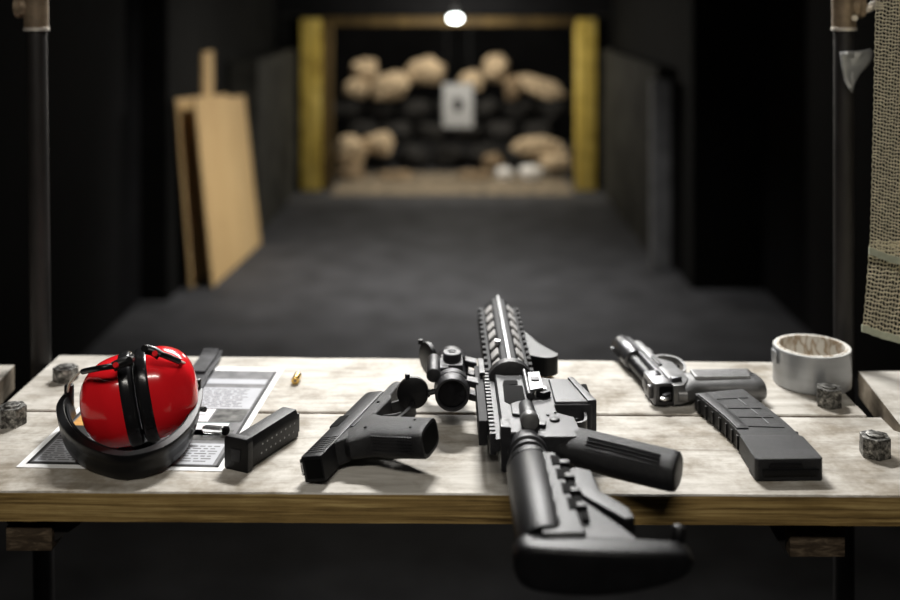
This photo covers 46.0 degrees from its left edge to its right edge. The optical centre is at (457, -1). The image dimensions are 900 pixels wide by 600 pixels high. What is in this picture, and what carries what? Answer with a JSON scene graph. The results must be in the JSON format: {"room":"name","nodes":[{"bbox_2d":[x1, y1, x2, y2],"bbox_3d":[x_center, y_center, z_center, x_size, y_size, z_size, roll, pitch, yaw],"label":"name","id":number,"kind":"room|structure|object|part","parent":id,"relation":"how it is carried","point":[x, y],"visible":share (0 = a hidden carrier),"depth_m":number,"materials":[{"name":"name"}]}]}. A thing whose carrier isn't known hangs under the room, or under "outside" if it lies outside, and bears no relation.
{"room":"sports facility","nodes":[
{"label":"sports facility","id":0,"kind":"room"},
{"bbox_2d":[0,0,320,404],"bbox_3d":[-1.535,0.170,4.900,0.330,2.500,11.400,0,0,0],"label":"wall","id":1,"kind":"structure","parent":0,"point":[118,69],"depth_m":4.50,"materials":[{"name":"black"}]},
{"bbox_2d":[229,49,295,233],"bbox_3d":[-1.285,0.890,7.100,0.170,1.060,1.500,0,0,0],"label":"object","id":2,"kind":"structure","parent":1,"relation":"attached to","point":[266,79],"depth_m":6.82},
{"bbox_2d":[321,15,572,141],"bbox_3d":[0.000,0.170,10.650,3.400,2.500,0.100,0,0,0],"label":"wall","id":3,"kind":"structure","parent":0,"point":[541,51],"depth_m":10.60,"materials":[{"name":"black"}]},
{"bbox_2d":[0,142,899,599],"bbox_3d":[0.000,1.470,5.000,3.400,0.100,11.400,0,0,0],"label":"floor","id":4,"kind":"structure","parent":0,"point":[329,276],"depth_m":4.50,"materials":[{"name":"concrete"}]},
{"bbox_2d":[13,0,53,599],"bbox_3d":[-0.549,0.170,1.372,0.043,2.500,0.033,-1,0,0],"label":"upright","id":5,"kind":"object","parent":4,"relation":"on","point":[35,13],"visible":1,"depth_m":1.36,"materials":[{"name":"black metal"}]},
{"bbox_2d":[0,355,899,556],"bbox_3d":[-0.052,0.492,1.204,1.097,0.091,0.400,0,0,0],"label":"bench","id":6,"kind":"object","parent":5,"relation":"attached to","point":[460,482],"visible":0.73,"depth_m":1.05,"materials":[{"name":"brown wood"}]},
{"bbox_2d":[0,365,14,404],"bbox_3d":[-0.676,0.485,1.268,0.248,0.031,0.195,0,0,0],"label":"plank","id":7,"kind":"object","parent":6,"relation":"attached to","point":[7,372],"visible":1,"depth_m":1.34,"materials":[{"name":"brown wood"}]},
{"bbox_2d":[16,367,284,470],"bbox_3d":[-0.333,0.469,1.209,0.210,0.001,0.297,0,0,3],"label":"sheet","id":8,"kind":"object","parent":6,"relation":"on","point":[233,397],"visible":0.35,"depth_m":1.18,"materials":[{"name":"white paper"}]},
{"bbox_2d":[56,344,206,479],"bbox_3d":[-0.352,0.410,1.099,0.167,0.118,0.140,0,0,0],"label":"ear muffs","id":9,"kind":"object","parent":8,"relation":"on","point":[152,393],"visible":1,"depth_m":1.08,"materials":[{"name":"red plastic"}]},
{"bbox_2d":[64,383,73,405],"bbox_3d":[-0.427,0.434,1.164,0.010,0.024,0.010,0,0,0],"label":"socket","id":10,"kind":"object","parent":9,"relation":"attached to","point":[69,387],"depth_m":1.16,"materials":[{"name":"black plastic"}]},
{"bbox_2d":[79,351,145,447],"bbox_3d":[-0.361,0.421,1.119,0.072,0.095,0.085,0,0,0],"label":"ear cup","id":11,"kind":"object","parent":9,"relation":"on","point":[112,401],"depth_m":1.08,"materials":[{"name":"red plastic"}]},
{"bbox_3d":[-0.339,0.368,1.075,0.024,0.013,0.013,0,0,-34],"label":"pivot arm","id":12,"kind":"part","parent":9,"relation":"part of","materials":[{"name":"black plastic"}]},
{"bbox_3d":[-0.312,0.360,1.083,0.021,0.017,0.013,0,0,0],"label":"pivot arm","id":13,"kind":"part","parent":9,"relation":"part of","materials":[{"name":"black plastic"}]},
{"bbox_2d":[133,346,197,442],"bbox_3d":[-0.312,0.418,1.125,0.072,0.095,0.085,0,0,0],"label":"ear cup","id":14,"kind":"object","parent":9,"relation":"on","point":[165,382],"depth_m":1.09,"materials":[{"name":"red plastic"}]},
{"bbox_2d":[197,378,200,389],"bbox_3d":[-0.286,0.426,1.158,0.010,0.025,0.012,0,0,0],"label":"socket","id":15,"kind":"object","parent":9,"relation":"attached to","point":[198,379],"depth_m":1.16,"materials":[{"name":"black plastic"}]},
{"bbox_2d":[193,348,222,388],"bbox_3d":[-0.320,0.463,1.331,0.027,0.014,0.121,0,0,0],"label":"magazine","id":16,"kind":"object","parent":8,"relation":"on","point":[209,358],"visible":0.8,"depth_m":1.34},
{"bbox_2d":[202,425,229,434],"bbox_3d":[-0.262,0.465,1.146,0.030,0.009,0.009,0,0,8],"label":"tube","id":17,"kind":"object","parent":8,"relation":"on","point":[206,429],"visible":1,"depth_m":1.14,"materials":[{"name":"silver metal"}]},
{"bbox_2d":[224,407,298,472],"bbox_3d":[-0.200,0.453,1.103,0.029,0.033,0.102,0,0,25],"label":"magazine","id":18,"kind":"object","parent":6,"relation":"on","point":[246,449],"visible":1,"depth_m":1.08,"materials":[{"name":"metal"}]},
{"bbox_3d":[-0.220,0.453,1.061,0.029,0.033,0.008,0,0,25],"label":"plate","id":19,"kind":"part","parent":18,"relation":"part of","materials":[{"name":"black plastic"}]},
{"bbox_2d":[291,371,301,384],"bbox_3d":[-0.199,0.465,1.303,0.010,0.010,0.019,0,0,2],"label":"case","id":20,"kind":"object","parent":6,"relation":"on","point":[297,375],"depth_m":1.29,"materials":[{"name":"gold metal"}]},
{"bbox_2d":[300,381,438,481],"bbox_3d":[-0.068,0.443,1.113,0.122,0.050,0.209,0,0,17],"label":"black pistol","id":21,"kind":"object","parent":6,"relation":"on","point":[377,424],"visible":0.99,"depth_m":1.05,"materials":[{"name":"metal"}]},
{"bbox_3d":[-0.140,0.454,1.025,0.017,0.018,0.001,-12,-3,16],"label":"plate","id":22,"kind":"part","parent":21,"relation":"part of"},
{"bbox_3d":[-0.054,0.442,1.122,0.095,0.030,0.183,-12,-3,16],"label":"frame","id":23,"kind":"part","parent":21,"relation":"part of","materials":[{"name":"black plastic"}]},
{"bbox_2d":[397,295,693,595],"bbox_3d":[0.056,0.427,1.124,0.220,0.056,0.685,0,0,-16],"label":"rifle","id":24,"kind":"object","parent":6,"relation":"on","point":[572,538],"visible":1,"depth_m":0.97,"materials":[{"name":"metal"}]},
{"bbox_3d":[0.033,0.428,1.320,0.008,0.020,0.260,0,0,-1],"label":"handguard rail","id":25,"kind":"part","parent":24,"relation":"part of","materials":[{"name":"black metal"}]},
{"bbox_3d":[0.035,0.428,1.105,0.011,0.021,0.172,0,0,-1],"label":"rail","id":26,"kind":"part","parent":24,"relation":"part of","materials":[{"name":"black metal"}]},
{"bbox_3d":[0.045,0.428,1.019,0.010,0.044,0.022,0,0,-1],"label":"charging handle","id":27,"kind":"part","parent":24,"relation":"part of","materials":[{"name":"black metal"}]},
{"bbox_3d":[0.080,0.428,1.320,0.008,0.020,0.260,0,0,-1],"label":"handguard rail","id":28,"kind":"part","parent":24,"relation":"part of","materials":[{"name":"black metal"}]},
{"bbox_3d":[0.073,0.409,1.133,0.006,0.006,0.074,0,0,-1],"label":"hinge rod","id":29,"kind":"part","parent":24,"relation":"part of","materials":[{"name":"silver metal"}]},
{"bbox_3d":[0.117,0.427,0.898,0.027,0.021,0.100,0,0,-18],"label":"adjustment lever","id":30,"kind":"part","parent":24,"relation":"part of","materials":[{"name":"black plastic"}]},
{"bbox_3d":[0.112,0.429,0.807,0.139,0.035,0.033,0,0,-1],"label":"butt plate","id":31,"kind":"part","parent":24,"relation":"part of","materials":[{"name":"black rubber"}]},
{"bbox_2d":[611,335,766,404],"bbox_3d":[0.279,0.454,1.311,0.137,0.030,0.198,0,0,-8],"label":"steel pistol","id":32,"kind":"object","parent":6,"relation":"on","point":[665,380],"visible":1,"depth_m":1.25,"materials":[{"name":"silver metal"}]},
{"bbox_3d":[0.255,0.442,1.235,0.013,0.005,0.009,0,0,-8],"label":"safety lever","id":33,"kind":"part","parent":32,"relation":"part of","materials":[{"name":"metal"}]},
{"bbox_3d":[0.313,0.443,1.255,0.071,0.005,0.026,0,0,-1],"label":"grip panel","id":34,"kind":"part","parent":32,"relation":"part of","materials":[{"name":"grey metal"}]},
{"bbox_2d":[695,389,821,480],"bbox_3d":[0.319,0.459,1.127,0.077,0.022,0.195,0,0,-7],"label":"magazine","id":35,"kind":"object","parent":6,"relation":"on","point":[771,449],"visible":1,"depth_m":1.09,"materials":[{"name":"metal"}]},
{"bbox_3d":[0.323,0.459,1.046,0.067,0.022,0.023,0,0,-1],"label":"floor plate","id":36,"kind":"part","parent":35,"relation":"part of","materials":[{"name":"black plastic"}]},
{"bbox_2d":[771,334,851,395],"bbox_3d":[0.433,0.447,1.303,0.096,0.046,0.092,0,0,0],"label":"tape roll","id":37,"kind":"object","parent":6,"relation":"on","point":[801,362],"visible":0.94,"depth_m":1.27,"materials":[{"name":"veined plastic"},{"name":"silver"}]},
{"bbox_2d":[858,371,899,431],"bbox_3d":[0.642,0.485,1.222,0.316,0.031,0.245,0,0,0],"label":"plank","id":38,"kind":"object","parent":6,"relation":"attached to","point":[879,391],"visible":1,"depth_m":1.28,"materials":[{"name":"brown wood"}]},
{"bbox_2d":[175,94,226,287],"bbox_3d":[-1.313,0.945,5.600,0.077,0.939,1.002,0,0,1],"label":"plywood sheet","id":39,"kind":"object","parent":4,"relation":"on","point":[195,238],"visible":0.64,"depth_m":5.28,"materials":[{"name":"brown wood"}]},
{"bbox_2d":[202,51,213,95],"bbox_3d":[-1.361,0.850,5.760,0.018,1.140,0.200,0,0,0],"label":"timber lath","id":40,"kind":"object","parent":4,"relation":"on","point":[208,56],"visible":0.36,"depth_m":5.74,"materials":[{"name":"brown wood"}]},
{"bbox_2d":[192,96,260,286],"bbox_3d":[-1.225,0.945,5.636,0.093,0.940,1.036,0,0,4],"label":"plywood sheet","id":41,"kind":"object","parent":4,"relation":"on","point":[232,232],"visible":1,"depth_m":5.57,"materials":[{"name":"beige wood"}]},
{"bbox_2d":[364,150,395,167],"bbox_3d":[-0.675,1.326,8.952,0.293,0.193,0.253,2,0,7],"label":"bag","id":42,"kind":"object","parent":4,"relation":"on","point":[374,160],"visible":0.54,"depth_m":8.85,"materials":[{"name":"black fabric"}]},
{"bbox_2d":[381,122,412,143],"bbox_3d":[-0.525,1.135,9.098,0.282,0.194,0.233,1,0,-7],"label":"bag","id":43,"kind":"object","parent":42,"relation":"on","point":[401,132],"visible":0.84,"depth_m":9.02,"materials":[{"name":"black fabric"}]},
{"bbox_2d":[397,144,430,168],"bbox_3d":[-0.373,1.315,8.945,0.288,0.197,0.255,0,0,2],"label":"bag","id":44,"kind":"object","parent":4,"relation":"on","point":[411,156],"visible":1,"depth_m":8.86,"materials":[{"name":"black fabric"}]},
{"bbox_2d":[275,0,611,190],"bbox_3d":[0.000,0.175,7.975,3.000,2.490,0.170,0,0,0],"label":"frame","id":45,"kind":"object","parent":4,"relation":"on","point":[312,39],"visible":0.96,"depth_m":7.92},
{"bbox_3d":[-1.095,0.780,7.950,0.150,1.280,0.120,0,0,0],"label":"post","id":46,"kind":"part","parent":45,"relation":"part of","materials":[{"name":"yellow wood"}]},
{"bbox_3d":[-0.990,0.780,7.990,0.080,1.280,0.140,0,0,0],"label":"post","id":47,"kind":"part","parent":45,"relation":"part of","materials":[{"name":"brown wood"}]},
{"bbox_3d":[0.955,0.780,7.950,0.145,1.280,0.120,0,0,0],"label":"post","id":48,"kind":"part","parent":45,"relation":"part of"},
{"bbox_2d":[433,145,465,167],"bbox_3d":[-0.073,1.323,8.960,0.275,0.181,0.237,0,0,-10],"label":"bag","id":49,"kind":"object","parent":4,"relation":"on","point":[446,156],"visible":1,"depth_m":8.87,"materials":[{"name":"black fabric"}]},
{"bbox_2d":[416,123,448,143],"bbox_3d":[-0.217,1.144,9.097,0.284,0.189,0.231,1,0,2],"label":"bag","id":50,"kind":"object","parent":49,"relation":"on","point":[434,133],"visible":0.98,"depth_m":9.02,"materials":[{"name":"black fabric"}]},
{"bbox_2d":[400,99,430,119],"bbox_3d":[-0.369,0.956,9.257,0.271,0.177,0.228,1,0,2],"label":"bag","id":51,"kind":"object","parent":50,"relation":"on","point":[415,109],"visible":1,"depth_m":9.17,"materials":[{"name":"black fabric"}]},
{"bbox_2d":[405,57,445,83],"bbox_3d":[-0.285,0.621,9.293,0.352,0.248,0.321,0,0,0],"label":"sandbag","id":52,"kind":"object","parent":51,"relation":"on","point":[428,70],"visible":1,"depth_m":9.19,"materials":[{"name":"beige fabric"}]},
{"bbox_2d":[435,100,442,119],"bbox_3d":[-0.054,0.954,9.245,0.293,0.181,0.242,0,0,7],"label":"bag","id":53,"kind":"object","parent":50,"relation":"on","point":[439,104],"visible":0.37,"depth_m":9.18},
{"bbox_2d":[451,123,482,142],"bbox_3d":[0.079,1.131,9.104,0.272,0.186,0.241,0,0,3],"label":"bag","id":54,"kind":"object","parent":49,"relation":"on","point":[473,134],"visible":0.76,"depth_m":9.01,"materials":[{"name":"black fabric"}]},
{"bbox_2d":[330,172,574,194],"bbox_3d":[-0.040,1.405,8.220,1.780,0.027,1.000,0,0,0],"label":"rubble","id":55,"kind":"object","parent":4,"relation":"on","point":[422,183],"visible":0.79,"depth_m":7.98,"materials":[{"name":"beige sand"}]},
{"bbox_2d":[333,135,367,168],"bbox_3d":[-0.870,1.231,8.608,0.286,0.277,0.331,0,0,0],"label":"sandbag","id":56,"kind":"object","parent":55,"relation":"on","point":[350,152],"visible":0.98,"depth_m":8.49,"materials":[{"name":"beige fabric"}]},
{"bbox_2d":[361,131,393,155],"bbox_3d":[-0.655,1.165,8.623,0.270,0.195,0.225,0,0,0],"label":"sandbag","id":57,"kind":"object","parent":56,"relation":"on","point":[380,143],"visible":0.98,"depth_m":8.56,"materials":[{"name":"beige fabric"}]},
{"bbox_2d":[335,168,366,178],"bbox_3d":[-0.847,1.376,8.393,0.246,0.094,0.190,0,0,0],"label":"sandbag","id":58,"kind":"object","parent":55,"relation":"on","point":[345,173],"visible":0.99,"depth_m":8.33,"materials":[{"name":"beige fabric"}]},
{"bbox_2d":[377,170,412,179],"bbox_3d":[-0.495,1.384,8.354,0.291,0.080,0.198,0,0,0],"label":"sandbag","id":59,"kind":"object","parent":55,"relation":"on","point":[398,174],"visible":0.97,"depth_m":8.28,"materials":[{"name":"beige fabric"}]},
{"bbox_2d":[458,170,492,179],"bbox_3d":[0.135,1.382,8.347,0.282,0.080,0.190,0,0,0],"label":"sandbag","id":60,"kind":"object","parent":55,"relation":"on","point":[466,174],"visible":0.95,"depth_m":8.29,"materials":[{"name":"beige fabric"}]},
{"bbox_2d":[481,153,503,170],"bbox_3d":[0.276,1.298,8.501,0.182,0.136,0.183,0,0,0],"label":"sandbag","id":61,"kind":"object","parent":55,"relation":"on","point":[491,161],"visible":0.98,"depth_m":8.44,"materials":[{"name":"brown fabric"}]},
{"bbox_2d":[495,167,513,178],"bbox_3d":[0.369,1.368,8.346,0.153,0.107,0.193,0,0,0],"label":"sack","id":62,"kind":"object","parent":55,"relation":"on","point":[502,172],"visible":0.89,"depth_m":8.28,"materials":[{"name":"white fabric"}]},
{"bbox_2d":[519,164,542,180],"bbox_3d":[0.575,1.354,8.300,0.187,0.135,0.194,0,0,0],"label":"sack","id":63,"kind":"object","parent":55,"relation":"on","point":[529,172],"visible":0.97,"depth_m":8.23,"materials":[{"name":"white fabric"}]},
{"bbox_2d":[538,153,570,170],"bbox_3d":[0.773,1.300,8.501,0.269,0.141,0.207,0,0,0],"label":"sandbag","id":64,"kind":"object","parent":55,"relation":"on","point":[551,161],"visible":1,"depth_m":8.43,"materials":[{"name":"beige fabric"}]},
{"bbox_2d":[510,136,566,157],"bbox_3d":[0.654,1.193,8.628,0.466,0.172,0.197,0,0,0],"label":"sandbag","id":65,"kind":"object","parent":64,"relation":"on","point":[533,147],"visible":0.98,"depth_m":8.55,"materials":[{"name":"beige fabric"}]},
{"bbox_2d":[469,144,501,167],"bbox_3d":[0.230,1.318,8.946,0.279,0.198,0.232,0,0,0],"label":"bag","id":66,"kind":"object","parent":4,"relation":"on","point":[476,153],"visible":0.69,"depth_m":8.88,"materials":[{"name":"black fabric"}]},
{"bbox_2d":[503,147,536,168],"bbox_3d":[0.524,1.321,8.959,0.286,0.208,0.240,0,0,9],"label":"bag","id":67,"kind":"object","parent":4,"relation":"on","point":[514,160],"visible":0.54,"depth_m":8.87,"materials":[{"name":"fabric"}]},
{"bbox_2d":[485,121,518,142],"bbox_3d":[0.381,1.139,9.088,0.293,0.190,0.244,0,0,-7],"label":"bag","id":68,"kind":"object","parent":67,"relation":"on","point":[501,131],"visible":1,"depth_m":9.02,"materials":[{"name":"black fabric"}]},
{"bbox_2d":[473,97,499,118],"bbox_3d":[0.234,0.943,9.235,0.268,0.190,0.254,0,0,-10],"label":"bag","id":69,"kind":"object","parent":68,"relation":"on","point":[488,107],"visible":0.86,"depth_m":9.16,"materials":[{"name":"black fabric"}]},
{"bbox_2d":[458,70,483,91],"bbox_3d":[0.109,0.709,9.200,0.226,0.203,0.250,0,0,0],"label":"sandbag","id":70,"kind":"object","parent":69,"relation":"on","point":[476,79],"visible":0.75,"depth_m":9.12,"materials":[{"name":"beige fabric"}]},
{"bbox_2d":[504,97,533,119],"bbox_3d":[0.528,0.950,9.250,0.283,0.192,0.213,0,0,14],"label":"bag","id":71,"kind":"object","parent":68,"relation":"on","point":[520,108],"visible":0.98,"depth_m":9.17,"materials":[{"name":"black fabric"}]},
{"bbox_2d":[504,75,521,100],"bbox_3d":[0.478,0.761,9.202,0.160,0.222,0.196,0,0,0],"label":"sandbag","id":72,"kind":"object","parent":71,"relation":"on","point":[512,85],"visible":1,"depth_m":9.13,"materials":[{"name":"beige fabric"}]},
{"bbox_2d":[482,54,508,82],"bbox_3d":[0.330,0.600,9.296,0.239,0.248,0.290,0,0,0],"label":"sandbag","id":73,"kind":"object","parent":72,"relation":"on","point":[494,68],"visible":1,"depth_m":9.20,"materials":[{"name":"beige fabric"}]},
{"bbox_2d":[539,148,570,163],"bbox_3d":[0.814,1.312,8.962,0.267,0.200,0.244,-1,0,-5],"label":"bag","id":74,"kind":"object","parent":4,"relation":"on","point":[567,152],"visible":0.11,"depth_m":8.90,"materials":[{"name":"beige fabric"}]},
{"bbox_2d":[521,121,553,137],"bbox_3d":[0.677,1.137,9.099,0.271,0.190,0.227,0,0,18],"label":"bag","id":75,"kind":"object","parent":74,"relation":"on","point":[534,128],"visible":0.69,"depth_m":9.02,"materials":[{"name":"black fabric"}]},
{"bbox_2d":[535,99,567,120],"bbox_3d":[0.813,0.962,9.248,0.284,0.192,0.243,0,0,0],"label":"bag","id":76,"kind":"object","parent":75,"relation":"on","point":[552,110],"visible":0.99,"depth_m":9.16,"materials":[{"name":"black fabric"}]},
{"bbox_2d":[518,74,565,100],"bbox_3d":[0.728,0.764,9.256,0.421,0.231,0.222,0,0,3],"label":"sandbag","id":77,"kind":"object","parent":76,"relation":"on","point":[545,89],"visible":0.98,"depth_m":9.17,"materials":[{"name":"beige fabric"}]},
{"bbox_2d":[650,79,670,269],"bbox_3d":[1.070,0.920,5.600,0.105,1.000,0.050,0,0,0],"label":"wall post","id":78,"kind":"object","parent":4,"relation":"on","point":[660,89],"visible":1,"depth_m":5.58,"materials":[{"name":"black"}]},
{"bbox_2d":[831,0,883,599],"bbox_3d":[0.515,0.170,1.369,0.063,2.500,0.041,0,0,27],"label":"upright","id":79,"kind":"object","parent":4,"relation":"on","point":[845,13],"visible":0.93,"depth_m":1.36,"materials":[{"name":"black metal"}]},
{"bbox_2d":[840,49,873,91],"bbox_3d":[0.512,0.090,1.354,0.054,0.056,0.007,0,0,-19],"label":"scrap","id":80,"kind":"object","parent":79,"relation":"attached to","point":[853,63],"visible":1,"depth_m":1.35,"materials":[{"name":"silver metal"}]},
{"bbox_2d":[861,0,899,343],"bbox_3d":[0.547,0.181,1.255,0.135,0.507,0.031,0,0,0],"label":"net","id":81,"kind":"object","parent":79,"relation":"hanging from","point":[891,258],"visible":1,"depth_m":1.25,"materials":[{"name":"grey fabric"}]},
{"bbox_3d":[-0.967,1.323,8.945,0.289,0.194,0.226,-2,0,6],"label":"bag","id":82,"kind":"object","parent":4,"relation":"on","visible":0},
{"bbox_2d":[345,121,378,139],"bbox_3d":[-0.820,1.131,9.102,0.286,0.183,0.237,0,0,20],"label":"bag","id":83,"kind":"object","parent":82,"relation":"on","point":[360,129],"visible":0.61,"depth_m":9.01,"materials":[{"name":"black fabric"}]},
{"bbox_2d":[333,98,364,120],"bbox_3d":[-0.954,0.949,9.245,0.277,0.192,0.239,0,0,8],"label":"bag","id":84,"kind":"object","parent":83,"relation":"on","point":[347,108],"visible":0.98,"depth_m":9.16,"materials":[{"name":"black fabric"}]},
{"bbox_2d":[344,77,370,98],"bbox_3d":[-0.872,0.763,9.200,0.230,0.184,0.192,0,0,0],"label":"sandbag","id":85,"kind":"object","parent":84,"relation":"on","point":[357,87],"visible":1,"depth_m":9.13,"materials":[{"name":"beige fabric"}]},
{"bbox_2d":[351,59,377,81],"bbox_3d":[-0.822,0.621,9.303,0.235,0.212,0.262,0,0,0],"label":"sandbag","id":86,"kind":"object","parent":85,"relation":"on","point":[366,69],"visible":0.93,"depth_m":9.21,"materials":[{"name":"beige fabric"}]},
{"bbox_2d":[367,99,395,119],"bbox_3d":[-0.668,0.950,9.251,0.252,0.199,0.236,0,0,2],"label":"bag","id":87,"kind":"object","parent":83,"relation":"on","point":[380,109],"visible":0.91,"depth_m":9.16,"materials":[{"name":"black fabric"}]},
{"bbox_2d":[370,71,409,100],"bbox_3d":[-0.586,0.746,9.141,0.339,0.263,0.271,0,0,-10],"label":"sandbag","id":88,"kind":"object","parent":87,"relation":"on","point":[394,85],"visible":1,"depth_m":9.05,"materials":[{"name":"beige fabric"}]},
{"bbox_2d":[443,25,472,126],"bbox_3d":[0.000,0.573,8.300,0.235,0.845,0.007,0,0,0],"label":"target","id":89,"kind":"object","parent":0,"point":[457,98],"visible":0.88,"depth_m":8.30,"materials":[{"name":"white paper"}]},
{"bbox_2d":[573,0,899,377],"bbox_3d":[1.425,0.170,4.900,0.550,2.500,11.400,0,0,0],"label":"wall","id":90,"kind":"structure","parent":0,"point":[753,80],"depth_m":5.17,"materials":[{"name":"black paint"}]},
{"bbox_2d":[603,49,672,264],"bbox_3d":[1.110,0.890,6.760,0.080,1.060,2.160,0,0,0],"label":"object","id":91,"kind":"structure","parent":90,"relation":"attached to","point":[627,77],"depth_m":6.61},
{"bbox_3d":[0.000,-1.130,5.000,3.400,0.100,11.400,0,0,0],"label":"ceiling","id":92,"kind":"structure","parent":0,"visible":0},
{"bbox_2d":[449,0,460,20],"bbox_3d":[-0.020,-0.464,7.550,0.091,1.232,0.091,0,0,0],"label":"hanging lamp","id":93,"kind":"object","parent":92,"relation":"hanging from","point":[455,17],"visible":1,"depth_m":7.53,"materials":[{"name":"white"}]},
{"bbox_2d":[452,6,457,14],"bbox_3d":[-0.020,0.077,7.550,0.044,0.065,0.044,0,0,0],"label":"socket","id":94,"kind":"object","parent":93,"relation":"attached to","point":[454,8],"depth_m":7.53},
{"bbox_3d":[-0.020,0.130,7.550,0.091,0.043,0.091,0,0,0],"label":"bulb","id":95,"kind":"part","parent":93,"relation":"part of","materials":[{"name":"white"}]}
]}

